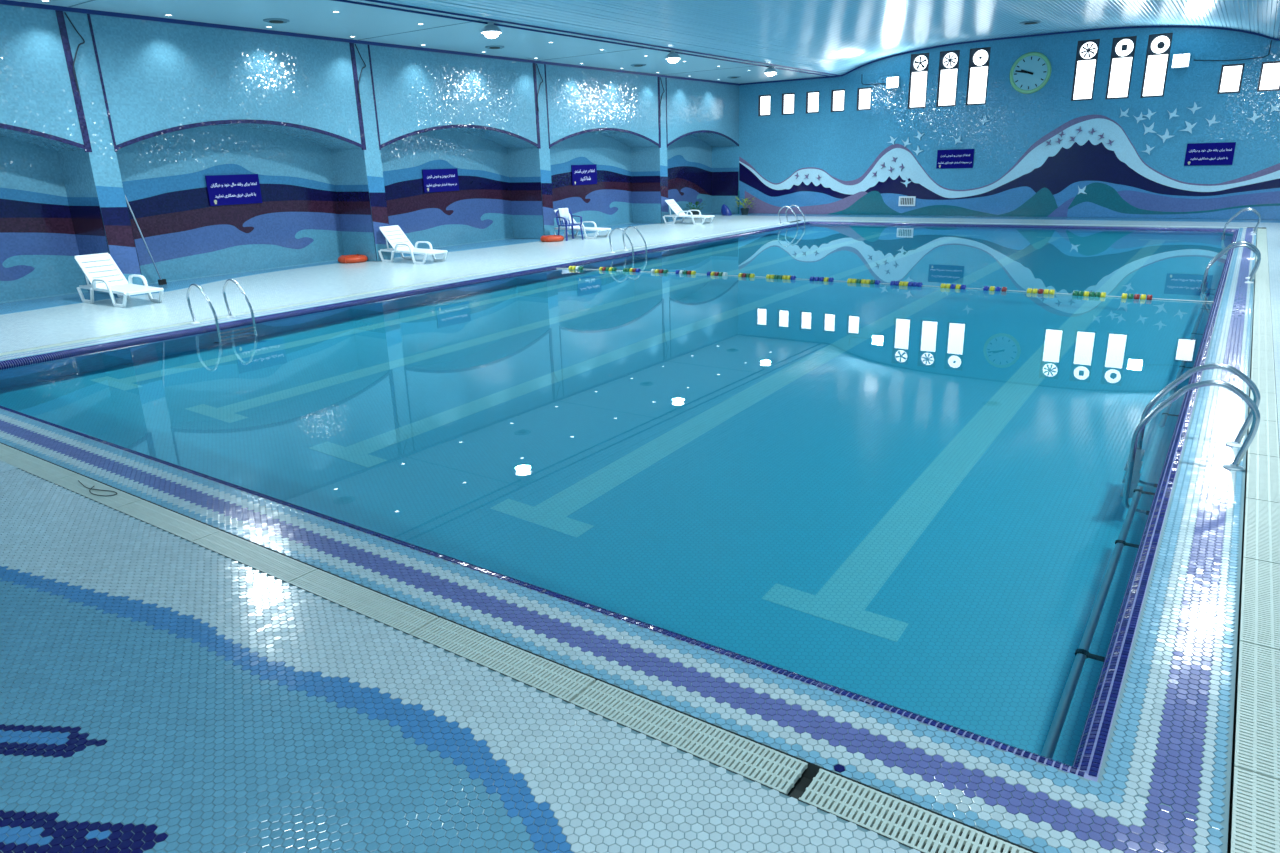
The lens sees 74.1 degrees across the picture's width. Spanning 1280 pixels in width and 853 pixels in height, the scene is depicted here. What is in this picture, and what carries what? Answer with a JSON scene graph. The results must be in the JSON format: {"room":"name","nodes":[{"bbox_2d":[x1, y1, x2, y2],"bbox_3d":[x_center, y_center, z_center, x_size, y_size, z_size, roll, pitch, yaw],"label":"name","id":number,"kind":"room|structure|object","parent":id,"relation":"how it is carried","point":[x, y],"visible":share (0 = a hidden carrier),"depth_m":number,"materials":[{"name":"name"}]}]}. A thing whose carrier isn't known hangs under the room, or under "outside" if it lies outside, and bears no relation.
{"room":"indoor swimming pool","nodes":[
{"label":"indoor swimming pool","id":0,"kind":"room"},
{"bbox_2d":[0,4,738,302],"bbox_3d":[-6.494,-6.683,20.827,1.266,4.970,34.900,10,21,33],"label":"wall","id":1,"kind":"structure","parent":0,"point":[158,109],"depth_m":19.14,"materials":[{"name":"tile"}]},
{"bbox_2d":[64,12,84,90],"bbox_3d":[-9.800,-6.525,14.780,0.021,1.266,0.297,10,21,33],"label":"cable","id":2,"kind":"object","parent":1,"relation":"attached to","point":[64,12],"visible":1,"depth_m":14.75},
{"bbox_2d":[205,174,262,205],"bbox_3d":[-8.935,-5.221,18.675,0.028,0.630,1.220,10,21,33],"label":"notice sign","id":3,"kind":"object","parent":1,"relation":"attached to","point":[242,188],"visible":1,"depth_m":18.64,"materials":[{"name":"plastic"}]},
{"bbox_2d":[355,44,365,102],"bbox_3d":[-6.386,-8.082,19.437,0.021,1.266,0.297,10,21,33],"label":"cable","id":4,"kind":"object","parent":1,"relation":"attached to","point":[355,44],"visible":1,"depth_m":19.41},
{"bbox_2d":[0,0,739,85],"bbox_3d":[-6.050,-8.908,19.758,0.050,0.070,34.900,10,21,33],"label":"trim","id":5,"kind":"structure","parent":1,"relation":"attached to","point":[4,2],"depth_m":18.02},
{"bbox_2d":[422,168,458,192],"bbox_3d":[-5.487,-6.793,23.378,0.028,0.600,1.270,10,21,33],"label":"notice sign","id":6,"kind":"object","parent":1,"relation":"attached to","point":[434,180],"visible":1,"depth_m":23.34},
{"bbox_2d":[571,164,596,184],"bbox_3d":[-1.855,-8.420,28.339,0.028,0.640,1.320,10,21,33],"label":"notice sign","id":7,"kind":"object","parent":1,"relation":"attached to","point":[581,174],"visible":1,"depth_m":28.31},
{"bbox_2d":[0,213,1279,852],"bbox_3d":[2.349,-2.659,15.690,22.650,0.123,34.900,10,21,33],"label":"floor","id":8,"kind":"structure","parent":0,"point":[162,691],"depth_m":3.54,"materials":[{"name":"tile"}]},
{"bbox_2d":[0,443,21,457],"bbox_3d":[-5.578,0.171,7.225,0.991,0.022,0.188,10,21,33],"label":"drain grate","id":9,"kind":"object","parent":8,"relation":"on","point":[5,450],"visible":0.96,"depth_m":7.04,"materials":[{"name":"plastic"}]},
{"bbox_2d":[0,347,40,355],"bbox_3d":[-8.291,-0.906,10.909,0.188,0.022,0.991,10,21,33],"label":"drain grate","id":10,"kind":"object","parent":8,"relation":"in","point":[35,348],"visible":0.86,"depth_m":11.11,"materials":[{"name":"plastic"}]},
{"bbox_2d":[0,452,76,480],"bbox_3d":[-4.758,0.320,6.673,0.991,0.022,0.188,10,21,33],"label":"drain grate","id":11,"kind":"object","parent":8,"relation":"in","point":[43,469],"visible":0.94,"depth_m":6.65,"materials":[{"name":"plastic"}]},
{"bbox_2d":[37,334,120,348],"bbox_3d":[-7.720,-1.167,11.688,0.188,0.022,0.991,10,21,33],"label":"drain grate","id":12,"kind":"object","parent":8,"relation":"in","point":[113,335],"visible":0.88,"depth_m":11.67,"materials":[{"name":"plastic"}]},
{"bbox_2d":[50,474,141,508],"bbox_3d":[-3.937,0.470,6.122,0.991,0.022,0.188,10,21,33],"label":"drain grate","id":13,"kind":"object","parent":8,"relation":"in","point":[121,499],"visible":0.93,"depth_m":6.10,"materials":[{"name":"plastic"}]},
{"bbox_2d":[78,480,116,495],"bbox_3d":[-3.964,0.448,6.139,0.556,0.007,0.108,10,21,33],"label":"string","id":14,"kind":"object","parent":13,"relation":"on","point":[78,480],"visible":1,"depth_m":6.08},
{"bbox_2d":[74,253,163,307],"bbox_3d":[-9.260,-2.612,15.033,1.763,0.821,0.675,10,21,32],"label":"sun lounger","id":15,"kind":"object","parent":8,"relation":"on","point":[123,288],"visible":1,"depth_m":15.15,"materials":[{"name":"white plastic"}]},
{"bbox_2d":[125,195,166,284],"bbox_3d":[-9.782,-3.688,16.658,0.146,1.927,1.158,-3,17,-6],"label":"pole","id":16,"kind":"object","parent":8,"relation":"on","point":[160,281],"visible":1,"depth_m":16.86,"materials":[{"name":"metal"}]},
{"bbox_2d":[116,323,188,334],"bbox_3d":[-7.149,-1.427,12.467,0.188,0.022,0.991,10,21,33],"label":"drain grate","id":17,"kind":"object","parent":8,"relation":"in","point":[179,324],"visible":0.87,"depth_m":12.43,"materials":[{"name":"plastic"}]},
{"bbox_2d":[115,500,220,541],"bbox_3d":[-3.116,0.619,5.570,0.991,0.022,0.188,10,21,33],"label":"drain grate","id":18,"kind":"object","parent":8,"relation":"in","point":[187,528],"visible":0.87,"depth_m":5.54,"materials":[{"name":"plastic"}]},
{"bbox_2d":[185,313,250,323],"bbox_3d":[-6.579,-1.688,13.245,0.188,0.022,0.991,10,21,33],"label":"drain grate","id":19,"kind":"object","parent":8,"relation":"in","point":[221,317],"visible":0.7,"depth_m":13.21,"materials":[{"name":"plastic"}]},
{"bbox_2d":[193,531,316,581],"bbox_3d":[-2.296,0.769,5.019,0.991,0.022,0.188,10,21,33],"label":"drain grate","id":20,"kind":"object","parent":8,"relation":"in","point":[272,563],"visible":0.94,"depth_m":4.99,"materials":[{"name":"plastic"}]},
{"bbox_2d":[246,303,304,312],"bbox_3d":[-6.008,-1.948,14.024,0.188,0.022,0.991,10,21,33],"label":"drain grate","id":21,"kind":"object","parent":8,"relation":"in","point":[299,303],"visible":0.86,"depth_m":14.01,"materials":[{"name":"plastic"}]},
{"bbox_2d":[301,295,351,303],"bbox_3d":[-5.437,-2.208,14.803,0.188,0.022,0.991,10,21,33],"label":"drain grate","id":22,"kind":"object","parent":8,"relation":"in","point":[347,295],"visible":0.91,"depth_m":14.79,"materials":[{"name":"plastic"}]},
{"bbox_2d":[338,254,367,262],"bbox_3d":[-7.002,-4.083,20.656,0.703,0.183,0.703,10,21,33],"label":"buoy","id":23,"kind":"object","parent":8,"relation":"on","point":[357,258],"visible":1,"depth_m":20.41,"materials":[{"name":"orange plastic"}]},
{"bbox_2d":[288,569,437,633],"bbox_3d":[-1.475,0.918,4.467,0.991,0.022,0.188,10,21,33],"label":"drain grate","id":24,"kind":"object","parent":8,"relation":"in","point":[401,616],"visible":0.95,"depth_m":4.43,"materials":[{"name":"plastic"}]},
{"bbox_2d":[352,288,398,295],"bbox_3d":[-4.866,-2.469,15.581,0.188,0.022,0.991,10,21,33],"label":"drain grate","id":25,"kind":"object","parent":8,"relation":"in","point":[389,288],"visible":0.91,"depth_m":15.58,"materials":[{"name":"plastic"}]},
{"bbox_2d":[378,225,447,263],"bbox_3d":[-5.443,-4.358,20.256,1.763,0.821,0.675,10,21,33],"label":"sun lounger","id":26,"kind":"object","parent":8,"relation":"on","point":[407,247],"visible":1,"depth_m":20.38,"materials":[{"name":"white plastic"}]},
{"bbox_2d":[395,281,437,287],"bbox_3d":[-4.295,-2.729,16.360,0.188,0.022,0.991,10,21,33],"label":"drain grate","id":27,"kind":"object","parent":8,"relation":"in","point":[431,281],"visible":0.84,"depth_m":16.36,"materials":[{"name":"plastic"}]},
{"bbox_2d":[437,275,476,281],"bbox_3d":[-3.724,-2.989,17.139,0.188,0.022,0.991,10,21,33],"label":"drain grate","id":28,"kind":"object","parent":8,"relation":"in","point":[467,275],"visible":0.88,"depth_m":17.11,"materials":[{"name":"plastic"}]},
{"bbox_2d":[473,269,505,274],"bbox_3d":[-3.153,-3.249,17.917,0.188,0.022,0.991,10,21,33],"label":"drain grate","id":29,"kind":"object","parent":8,"relation":"in","point":[503,269],"visible":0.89,"depth_m":17.89,"materials":[{"name":"plastic"}]},
{"bbox_2d":[410,617,595,701],"bbox_3d":[-0.655,1.068,3.915,0.991,0.022,0.188,10,21,33],"label":"drain grate","id":30,"kind":"object","parent":8,"relation":"in","point":[557,680],"visible":0.94,"depth_m":3.88,"materials":[{"name":"plastic"}]},
{"bbox_2d":[505,264,538,269],"bbox_3d":[-2.583,-3.510,18.696,0.188,0.022,0.991,10,21,33],"label":"drain grate","id":31,"kind":"object","parent":8,"relation":"in","point":[533,264],"visible":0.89,"depth_m":18.63,"materials":[{"name":"plastic"}]},
{"bbox_2d":[540,235,563,241],"bbox_3d":[-2.563,-5.478,24.705,0.690,0.183,0.690,10,21,33],"label":"buoy","id":32,"kind":"object","parent":8,"relation":"on","point":[548,238],"visible":1,"depth_m":24.46,"materials":[{"name":"orange plastic"}]},
{"bbox_2d":[556,210,583,240],"bbox_3d":[-2.087,-5.937,24.882,0.638,0.887,0.652,-13,21,-33],"label":"armchair","id":33,"kind":"object","parent":8,"relation":"on","point":[565,223],"visible":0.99,"depth_m":24.88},
{"bbox_2d":[558,208,568,220],"bbox_3d":[-2.259,-6.267,25.026,0.324,0.361,0.171,-13,21,-33],"label":"towel","id":34,"kind":"object","parent":33,"relation":"hanging from","point":[563,212],"visible":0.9,"depth_m":25.00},
{"bbox_2d":[554,210,610,238],"bbox_3d":[-1.766,-6.129,25.571,1.763,0.821,0.675,9,20,31],"label":"sun lounger","id":35,"kind":"object","parent":8,"relation":"on","point":[595,228],"visible":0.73,"depth_m":25.53,"materials":[{"name":"white plastic"}]},
{"bbox_2d":[0,221,1256,852],"bbox_3d":[3.716,-2.908,16.170,13.110,0.004,25.940,10,21,33],"label":"pool edge","id":36,"kind":"structure","parent":8,"relation":"on","point":[1162,785],"depth_m":3.82,"materials":[{"name":"tile"}]},
{"bbox_2d":[186,279,254,330],"bbox_3d":[-6.328,-1.355,12.964,0.758,1.719,0.694,10,21,33],"label":"pool ladder","id":37,"kind":"object","parent":36,"relation":"on","point":[228,280],"visible":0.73,"depth_m":12.80,"materials":[{"name":"metal"}]},
{"bbox_2d":[609,226,646,255],"bbox_3d":[-0.277,-4.115,21.218,0.758,1.719,0.694,10,21,33],"label":"pool ladder","id":38,"kind":"object","parent":36,"relation":"on","point":[612,231],"visible":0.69,"depth_m":21.05,"materials":[{"name":"metal"}]},
{"bbox_2d":[778,205,804,226],"bbox_3d":[5.118,-6.575,28.576,0.758,1.719,0.694,10,21,33],"label":"pool ladder","id":39,"kind":"object","parent":36,"relation":"on","point":[791,205],"visible":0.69,"depth_m":28.41,"materials":[{"name":"metal"}]},
{"bbox_2d":[1128,363,1260,470],"bbox_3d":[4.085,0.414,6.371,0.753,1.719,0.694,10,21,33],"label":"pool ladder","id":40,"kind":"object","parent":36,"relation":"on","point":[1253,417],"visible":0.74,"depth_m":6.18,"materials":[{"name":"metal"}]},
{"bbox_2d":[1202,241,1260,283],"bbox_3d":[9.851,-2.216,14.236,0.753,1.719,0.694,10,21,33],"label":"pool ladder","id":41,"kind":"object","parent":36,"relation":"on","point":[1249,245],"visible":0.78,"depth_m":13.99,"materials":[{"name":"metal"}]},
{"bbox_2d":[1222,208,1260,235],"bbox_3d":[15.217,-4.663,21.555,0.753,1.719,0.694,10,21,33],"label":"pool ladder","id":42,"kind":"object","parent":36,"relation":"on","point":[1244,209],"visible":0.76,"depth_m":21.25,"materials":[{"name":"metal"}]},
{"bbox_2d":[570,680,807,793],"bbox_3d":[0.166,1.217,3.364,0.991,0.022,0.188,10,21,33],"label":"drain grate","id":43,"kind":"object","parent":8,"relation":"in","point":[776,770],"visible":0.94,"depth_m":3.32,"materials":[{"name":"plastic"}]},
{"bbox_2d":[663,199,714,223],"bbox_3d":[1.721,-7.588,29.911,1.763,0.821,0.675,9,20,31],"label":"sun lounger","id":44,"kind":"object","parent":8,"relation":"on","point":[671,202],"visible":1,"depth_m":30.00,"materials":[{"name":"white plastic"}]},
{"bbox_2d":[685,201,704,214],"bbox_3d":[2.148,-8.482,33.071,1.016,0.612,0.929,10,21,33],"label":"potted plant","id":45,"kind":"object","parent":8,"relation":"on","point":[697,202],"visible":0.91,"depth_m":33.01,"materials":[{"name":"green plant"}]},
{"bbox_2d":[721,204,731,215],"bbox_3d":[3.435,-8.604,33.646,0.493,0.430,0.280,10,21,33],"label":"bag","id":46,"kind":"object","parent":8,"relation":"on","point":[725,211],"visible":1,"depth_m":33.57,"materials":[{"name":"blue plastic"}]},
{"bbox_2d":[734,196,754,214],"bbox_3d":[4.177,-8.827,33.735,0.982,0.761,0.925,4,18,16],"label":"potted plant","id":47,"kind":"object","parent":8,"relation":"on","point":[744,210],"visible":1,"depth_m":33.70,"materials":[{"name":"green plant"}]},
{"bbox_2d":[799,769,1031,852],"bbox_3d":[1.019,1.373,2.790,0.991,0.022,0.188,10,21,33],"label":"drain grate","id":48,"kind":"object","parent":8,"relation":"in","point":[849,800],"visible":0.98,"depth_m":2.89,"materials":[{"name":"plastic"}]},
{"bbox_2d":[1230,767,1279,852],"bbox_3d":[1.957,1.390,2.648,0.188,0.022,0.991,10,21,33],"label":"drain grate","id":49,"kind":"object","parent":8,"relation":"in","point":[1255,817],"visible":1,"depth_m":2.86,"materials":[{"name":"plastic"}]},
{"bbox_2d":[1233,641,1279,780],"bbox_3d":[2.528,1.130,3.427,0.188,0.022,0.991,10,21,33],"label":"drain grate","id":50,"kind":"object","parent":8,"relation":"in","point":[1257,725],"visible":1,"depth_m":3.38,"materials":[{"name":"plastic"}]},
{"bbox_2d":[1239,557,1279,650],"bbox_3d":[3.099,0.870,4.206,0.188,0.022,0.991,10,21,33],"label":"drain grate","id":51,"kind":"object","parent":8,"relation":"in","point":[1260,589],"visible":1,"depth_m":4.16,"materials":[{"name":"plastic"}]},
{"bbox_2d":[1243,498,1279,564],"bbox_3d":[3.670,0.609,4.984,0.188,0.022,0.991,10,21,33],"label":"drain grate","id":52,"kind":"object","parent":8,"relation":"in","point":[1261,542],"visible":1,"depth_m":4.94,"materials":[{"name":"plastic"}]},
{"bbox_2d":[1254,289,1269,298],"bbox_3d":[9.379,-1.994,12.771,0.188,0.022,0.991,10,21,33],"label":"drain grate","id":53,"kind":"object","parent":8,"relation":"in","point":[1259,293],"visible":0.97,"depth_m":12.76,"materials":[{"name":"plastic"}]},
{"bbox_2d":[1255,273,1268,280],"bbox_3d":[10.520,-2.515,14.328,0.188,0.022,0.991,10,21,33],"label":"drain grate","id":54,"kind":"object","parent":8,"relation":"on","point":[1258,277],"visible":0.94,"depth_m":14.29,"materials":[{"name":"plastic"}]},
{"bbox_2d":[1257,246,1266,250],"bbox_3d":[13.375,-3.817,18.222,0.188,0.022,0.991,10,21,33],"label":"drain grate","id":55,"kind":"object","parent":8,"relation":"in","point":[1261,248],"visible":0.66,"depth_m":18.23,"materials":[{"name":"plastic"}]},
{"bbox_2d":[1245,453,1279,502],"bbox_3d":[4.241,0.349,5.763,0.188,0.022,0.991,10,21,33],"label":"drain grate","id":56,"kind":"object","parent":8,"relation":"in","point":[1263,472],"visible":1,"depth_m":5.72,"materials":[{"name":"plastic"}]},
{"bbox_2d":[1251,350,1273,369],"bbox_3d":[6.524,-0.693,8.878,0.188,0.022,0.991,10,21,33],"label":"drain grate","id":57,"kind":"object","parent":8,"relation":"in","point":[1261,359],"visible":0.98,"depth_m":8.84,"materials":[{"name":"plastic"}]},
{"bbox_2d":[1252,334,1272,350],"bbox_3d":[7.095,-0.953,9.656,0.188,0.022,0.991,10,21,33],"label":"drain grate","id":58,"kind":"object","parent":8,"relation":"in","point":[1264,342],"visible":0.98,"depth_m":9.62,"materials":[{"name":"plastic"}]},
{"bbox_2d":[1253,320,1271,334],"bbox_3d":[7.666,-1.213,10.435,0.188,0.022,0.991,10,21,33],"label":"drain grate","id":59,"kind":"object","parent":8,"relation":"in","point":[1259,327],"visible":0.98,"depth_m":10.41,"materials":[{"name":"plastic"}]},
{"bbox_2d":[1253,308,1271,320],"bbox_3d":[8.237,-1.474,11.214,0.188,0.022,0.991,10,21,33],"label":"drain grate","id":60,"kind":"object","parent":8,"relation":"in","point":[1259,314],"visible":0.98,"depth_m":11.19,"materials":[{"name":"plastic"}]},
{"bbox_2d":[1254,298,1270,308],"bbox_3d":[8.808,-1.734,11.992,0.188,0.022,0.991,10,21,33],"label":"drain grate","id":61,"kind":"object","parent":8,"relation":"in","point":[1261,303],"visible":1,"depth_m":11.97,"materials":[{"name":"plastic"}]},
{"bbox_2d":[1255,281,1269,288],"bbox_3d":[9.949,-2.255,13.550,0.188,0.022,0.991,10,21,33],"label":"drain grate","id":62,"kind":"object","parent":8,"relation":"on","point":[1258,284],"visible":0.98,"depth_m":13.50,"materials":[{"name":"plastic"}]},
{"bbox_2d":[1256,267,1268,273],"bbox_3d":[11.091,-2.775,15.107,0.188,0.022,0.991,10,21,33],"label":"drain grate","id":63,"kind":"object","parent":8,"relation":"in","point":[1261,270],"visible":0.64,"depth_m":15.06,"materials":[{"name":"plastic"}]},
{"bbox_2d":[1250,368,1275,393],"bbox_3d":[5.953,-0.432,8.099,0.188,0.022,0.991,10,21,33],"label":"drain grate","id":64,"kind":"object","parent":8,"relation":"in","point":[1264,380],"visible":0.83,"depth_m":8.11,"materials":[{"name":"plastic"}]},
{"bbox_2d":[1247,420,1279,457],"bbox_3d":[4.811,0.088,6.542,0.188,0.022,0.991,10,21,33],"label":"drain grate","id":65,"kind":"object","parent":8,"relation":"on","point":[1265,442],"visible":0.7,"depth_m":6.44,"materials":[{"name":"plastic"}]},
{"bbox_2d":[1249,391,1277,421],"bbox_3d":[5.382,-0.172,7.320,0.188,0.022,0.991,10,21,33],"label":"drain grate","id":66,"kind":"object","parent":8,"relation":"in","point":[1267,407],"visible":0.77,"depth_m":7.28,"materials":[{"name":"plastic"}]},
{"bbox_2d":[1259,261,1267,266],"bbox_3d":[11.662,-3.036,15.886,0.188,0.022,0.991,10,21,33],"label":"drain grate","id":67,"kind":"object","parent":8,"relation":"in","point":[1262,263],"visible":0.66,"depth_m":15.82,"materials":[{"name":"plastic"}]},
{"bbox_2d":[11,0,1279,83],"bbox_3d":[2.202,-7.787,14.082,22.650,0.805,34.900,10,21,33],"label":"ceiling","id":68,"kind":"structure","parent":0,"point":[800,39],"depth_m":21.08,"materials":[{"name":"paint"}]},
{"bbox_2d":[263,18,289,22],"bbox_3d":[-7.039,-7.843,16.408,0.480,0.045,0.480,10,21,33],"label":"ceiling vent","id":69,"kind":"object","parent":68,"relation":"in","point":[269,20],"visible":1,"depth_m":16.30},
{"bbox_2d":[481,22,501,37],"bbox_3d":[-3.050,-8.122,17.372,0.430,0.305,0.430,10,21,33],"label":"lamp","id":70,"kind":"object","parent":68,"relation":"attached to","point":[490,30],"visible":1,"depth_m":17.26,"materials":[{"name":"white"}]},
{"bbox_2d":[485,45,503,48],"bbox_3d":[-3.589,-9.364,20.947,0.480,0.045,0.480,10,21,33],"label":"ceiling vent","id":71,"kind":"object","parent":68,"relation":"in","point":[493,46],"visible":1,"depth_m":20.84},
{"bbox_2d":[665,51,680,62],"bbox_3d":[0.888,-9.919,22.745,0.430,0.305,0.430,10,21,33],"label":"lamp","id":72,"kind":"object","parent":68,"relation":"attached to","point":[672,57],"visible":1,"depth_m":22.63,"materials":[{"name":"white"}]},
{"bbox_2d":[764,66,776,75],"bbox_3d":[4.199,-11.429,27.261,0.430,0.305,0.430,10,21,33],"label":"lamp","id":73,"kind":"object","parent":68,"relation":"attached to","point":[770,71],"visible":1,"depth_m":27.15,"materials":[{"name":"white"}]},
{"bbox_2d":[1019,21,1041,24],"bbox_3d":[11.308,-11.680,24.534,0.600,0.045,0.600,10,21,33],"label":"ceiling vent","id":74,"kind":"object","parent":68,"relation":"in","point":[1025,22],"visible":1,"depth_m":24.44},
{"bbox_2d":[712,28,1279,219],"bbox_3d":[12.276,-10.093,28.444,22.650,5.900,0.272,10,21,33],"label":"wall","id":75,"kind":"structure","parent":0,"point":[1043,152],"depth_m":28.02,"materials":[{"name":"tile"}]},
{"bbox_2d":[759,94,770,115],"bbox_3d":[4.894,-12.518,33.047,0.530,0.775,0.070,10,21,33],"label":"window","id":76,"kind":"structure","parent":75,"relation":"in","point":[764,100],"depth_m":33.07,"materials":[{"name":"glass"}]},
{"bbox_2d":[782,93,794,114],"bbox_3d":[5.716,-12.368,32.494,0.530,0.775,0.070,10,21,33],"label":"window","id":77,"kind":"structure","parent":75,"relation":"in","point":[788,99],"depth_m":32.53,"materials":[{"name":"glass"}]},
{"bbox_2d":[806,91,818,113],"bbox_3d":[6.540,-12.218,31.940,0.530,0.775,0.070,10,21,33],"label":"window","id":78,"kind":"structure","parent":75,"relation":"in","point":[812,106],"depth_m":31.97,"materials":[{"name":"glass"}]},
{"bbox_2d":[831,89,844,111],"bbox_3d":[7.363,-12.068,31.387,0.530,0.775,0.070,10,21,33],"label":"window","id":79,"kind":"structure","parent":75,"relation":"in","point":[838,96],"depth_m":31.41,"materials":[{"name":"glass"}]},
{"bbox_2d":[857,87,871,110],"bbox_3d":[8.186,-11.918,30.834,0.530,0.775,0.070,10,21,33],"label":"window","id":80,"kind":"structure","parent":75,"relation":"in","point":[864,94],"depth_m":30.86,"materials":[{"name":"glass"}]},
{"bbox_2d":[886,76,899,88],"bbox_3d":[8.957,-12.165,29.970,0.440,0.380,0.166,10,21,33],"label":"floodlight","id":81,"kind":"object","parent":75,"relation":"attached to","point":[892,82],"visible":1,"depth_m":29.89,"materials":[{"name":"white"}]},
{"bbox_2d":[898,196,915,205],"bbox_3d":[9.711,-8.192,30.807,0.600,0.340,0.050,10,21,33],"label":"air vent","id":82,"kind":"object","parent":75,"relation":"in","point":[903,200],"visible":1,"depth_m":30.80,"materials":[{"name":"white plastic"}]},
{"bbox_2d":[908,53,927,108],"bbox_3d":[9.759,-12.070,29.629,0.640,1.780,0.070,10,21,33],"label":"window","id":83,"kind":"structure","parent":75,"relation":"in","point":[918,80],"depth_m":29.73,"materials":[{"name":"glass"}]},
{"bbox_2d":[910,53,928,71],"bbox_3d":[9.726,-12.625,29.429,0.630,0.570,0.090,10,21,33],"label":"fan","id":84,"kind":"object","parent":83,"relation":"attached to","point":[919,62],"visible":1,"depth_m":29.42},
{"bbox_2d":[937,50,959,106],"bbox_3d":[10.588,-11.919,29.072,0.660,1.780,0.070,10,21,33],"label":"window","id":85,"kind":"structure","parent":75,"relation":"in","point":[948,79],"depth_m":29.18,"materials":[{"name":"glass"}]},
{"bbox_2d":[939,50,959,69],"bbox_3d":[10.555,-12.474,28.872,0.650,0.570,0.090,10,21,33],"label":"fan","id":86,"kind":"object","parent":85,"relation":"attached to","point":[951,60],"visible":1,"depth_m":28.87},
{"bbox_2d":[936,149,973,168],"bbox_3d":[10.973,-9.322,29.514,1.240,0.630,0.028,10,21,33],"label":"notice sign","id":87,"kind":"object","parent":75,"relation":"attached to","point":[954,158],"visible":1,"depth_m":29.50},
{"bbox_2d":[966,47,990,105],"bbox_3d":[11.400,-11.771,28.526,0.660,1.780,0.070,10,21,33],"label":"window","id":88,"kind":"structure","parent":75,"relation":"in","point":[977,76],"depth_m":28.63,"materials":[{"name":"glass"}]},
{"bbox_2d":[969,48,990,67],"bbox_3d":[11.367,-12.326,28.326,0.650,0.570,0.090,10,21,33],"label":"fan","id":89,"kind":"object","parent":88,"relation":"attached to","point":[981,58],"visible":1,"depth_m":28.34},
{"bbox_2d":[739,25,1279,84],"bbox_3d":[12.666,-12.214,27.315,21.400,0.820,0.040,10,21,33],"label":"trim","id":90,"kind":"structure","parent":75,"relation":"attached to","point":[1145,26],"depth_m":27.19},
{"bbox_2d":[1010,52,1050,93],"bbox_3d":[12.678,-11.485,27.531,1.260,1.260,0.070,10,21,33],"label":"wall clock","id":91,"kind":"object","parent":75,"relation":"attached to","point":[1031,71],"visible":1,"depth_m":27.51,"materials":[{"name":"green plastic"}]},
{"bbox_2d":[1071,39,1099,100],"bbox_3d":[14.069,-11.233,26.750,0.620,1.770,0.070,10,21,33],"label":"window","id":92,"kind":"structure","parent":75,"relation":"in","point":[1085,70],"depth_m":26.85,"materials":[{"name":"glass"}]},
{"bbox_2d":[1076,40,1098,60],"bbox_3d":[14.036,-11.783,26.551,0.610,0.570,0.090,10,21,33],"label":"fan","id":93,"kind":"object","parent":92,"relation":"attached to","point":[1089,51],"visible":1,"depth_m":26.54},
{"bbox_2d":[1105,36,1136,99],"bbox_3d":[14.882,-11.075,26.206,0.640,1.770,0.070,10,21,33],"label":"window","id":94,"kind":"structure","parent":75,"relation":"in","point":[1120,70],"depth_m":26.30,"materials":[{"name":"glass"}]},
{"bbox_2d":[1111,37,1135,58],"bbox_3d":[14.848,-11.626,26.008,0.630,0.570,0.090,10,21,33],"label":"fan","id":95,"kind":"object","parent":94,"relation":"attached to","point":[1124,48],"visible":1,"depth_m":26.00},
{"bbox_2d":[1140,33,1172,97],"bbox_3d":[15.661,-10.929,25.684,0.620,1.780,0.070,10,21,33],"label":"window","id":96,"kind":"structure","parent":75,"relation":"in","point":[1156,66],"depth_m":25.78,"materials":[{"name":"glass"}]},
{"bbox_2d":[1147,33,1171,55],"bbox_3d":[15.628,-11.484,25.484,0.610,0.570,0.090,10,21,33],"label":"fan","id":97,"kind":"object","parent":96,"relation":"attached to","point":[1161,45],"visible":1,"depth_m":25.48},
{"bbox_2d":[1171,53,1190,67],"bbox_3d":[16.080,-10.867,25.182,0.440,0.380,0.166,10,21,33],"label":"floodlight","id":98,"kind":"object","parent":75,"relation":"attached to","point":[1179,60],"visible":1,"depth_m":25.12,"materials":[{"name":"white"}]},
{"bbox_2d":[1184,142,1235,165],"bbox_3d":[17.087,-8.170,25.416,1.220,0.640,0.028,10,21,33],"label":"notice sign","id":99,"kind":"object","parent":75,"relation":"attached to","point":[1196,153],"visible":1,"depth_m":25.40,"materials":[{"name":"plastic"}]},
{"bbox_2d":[1217,63,1244,93],"bbox_3d":[17.271,-10.156,24.762,0.550,0.790,0.070,10,21,33],"label":"window","id":100,"kind":"structure","parent":75,"relation":"in","point":[1231,75],"depth_m":24.77,"materials":[{"name":"glass"}]},
{"bbox_2d":[1195,40,1271,60],"bbox_3d":[17.121,-10.828,24.512,1.822,0.471,0.024,10,21,33],"label":"cable","id":101,"kind":"object","parent":75,"relation":"attached to","point":[1271,40],"visible":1,"depth_m":24.55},
{"bbox_2d":[1257,61,1279,91],"bbox_3d":[18.055,-10.014,24.235,0.550,0.790,0.070,10,21,33],"label":"window","id":102,"kind":"structure","parent":75,"relation":"in","point":[1269,79],"depth_m":24.26,"materials":[{"name":"glass"}]},
{"bbox_3d":[3.757,-2.261,16.389,12.120,1.230,24.880,10,21,33],"label":"basin","id":103,"kind":"object","parent":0,"visible":0},
{"bbox_2d":[0,224,1233,770],"bbox_3d":[3.740,-2.857,16.202,12.160,0.001,24.920,10,21,33],"label":"water","id":104,"kind":"object","parent":103,"relation":"in","point":[927,501],"visible":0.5,"depth_m":7.35,"materials":[{"name":"blue liquid"}]},
{"bbox_2d":[558,266,1213,301],"bbox_3d":[3.354,-2.696,15.681,12.164,0.121,0.312,9,20,31],"label":"float line","id":105,"kind":"object","parent":104,"relation":"on","point":[864,281],"visible":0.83,"depth_m":15.14,"materials":[{"name":"plastic"}]},
{"bbox_2d":[0,222,1238,781],"bbox_3d":[3.740,-2.881,16.194,12.310,0.073,25.070,10,21,33],"label":"trim","id":106,"kind":"structure","parent":103,"relation":"on","point":[1088,759],"depth_m":4.87,"materials":[{"name":"tile"}]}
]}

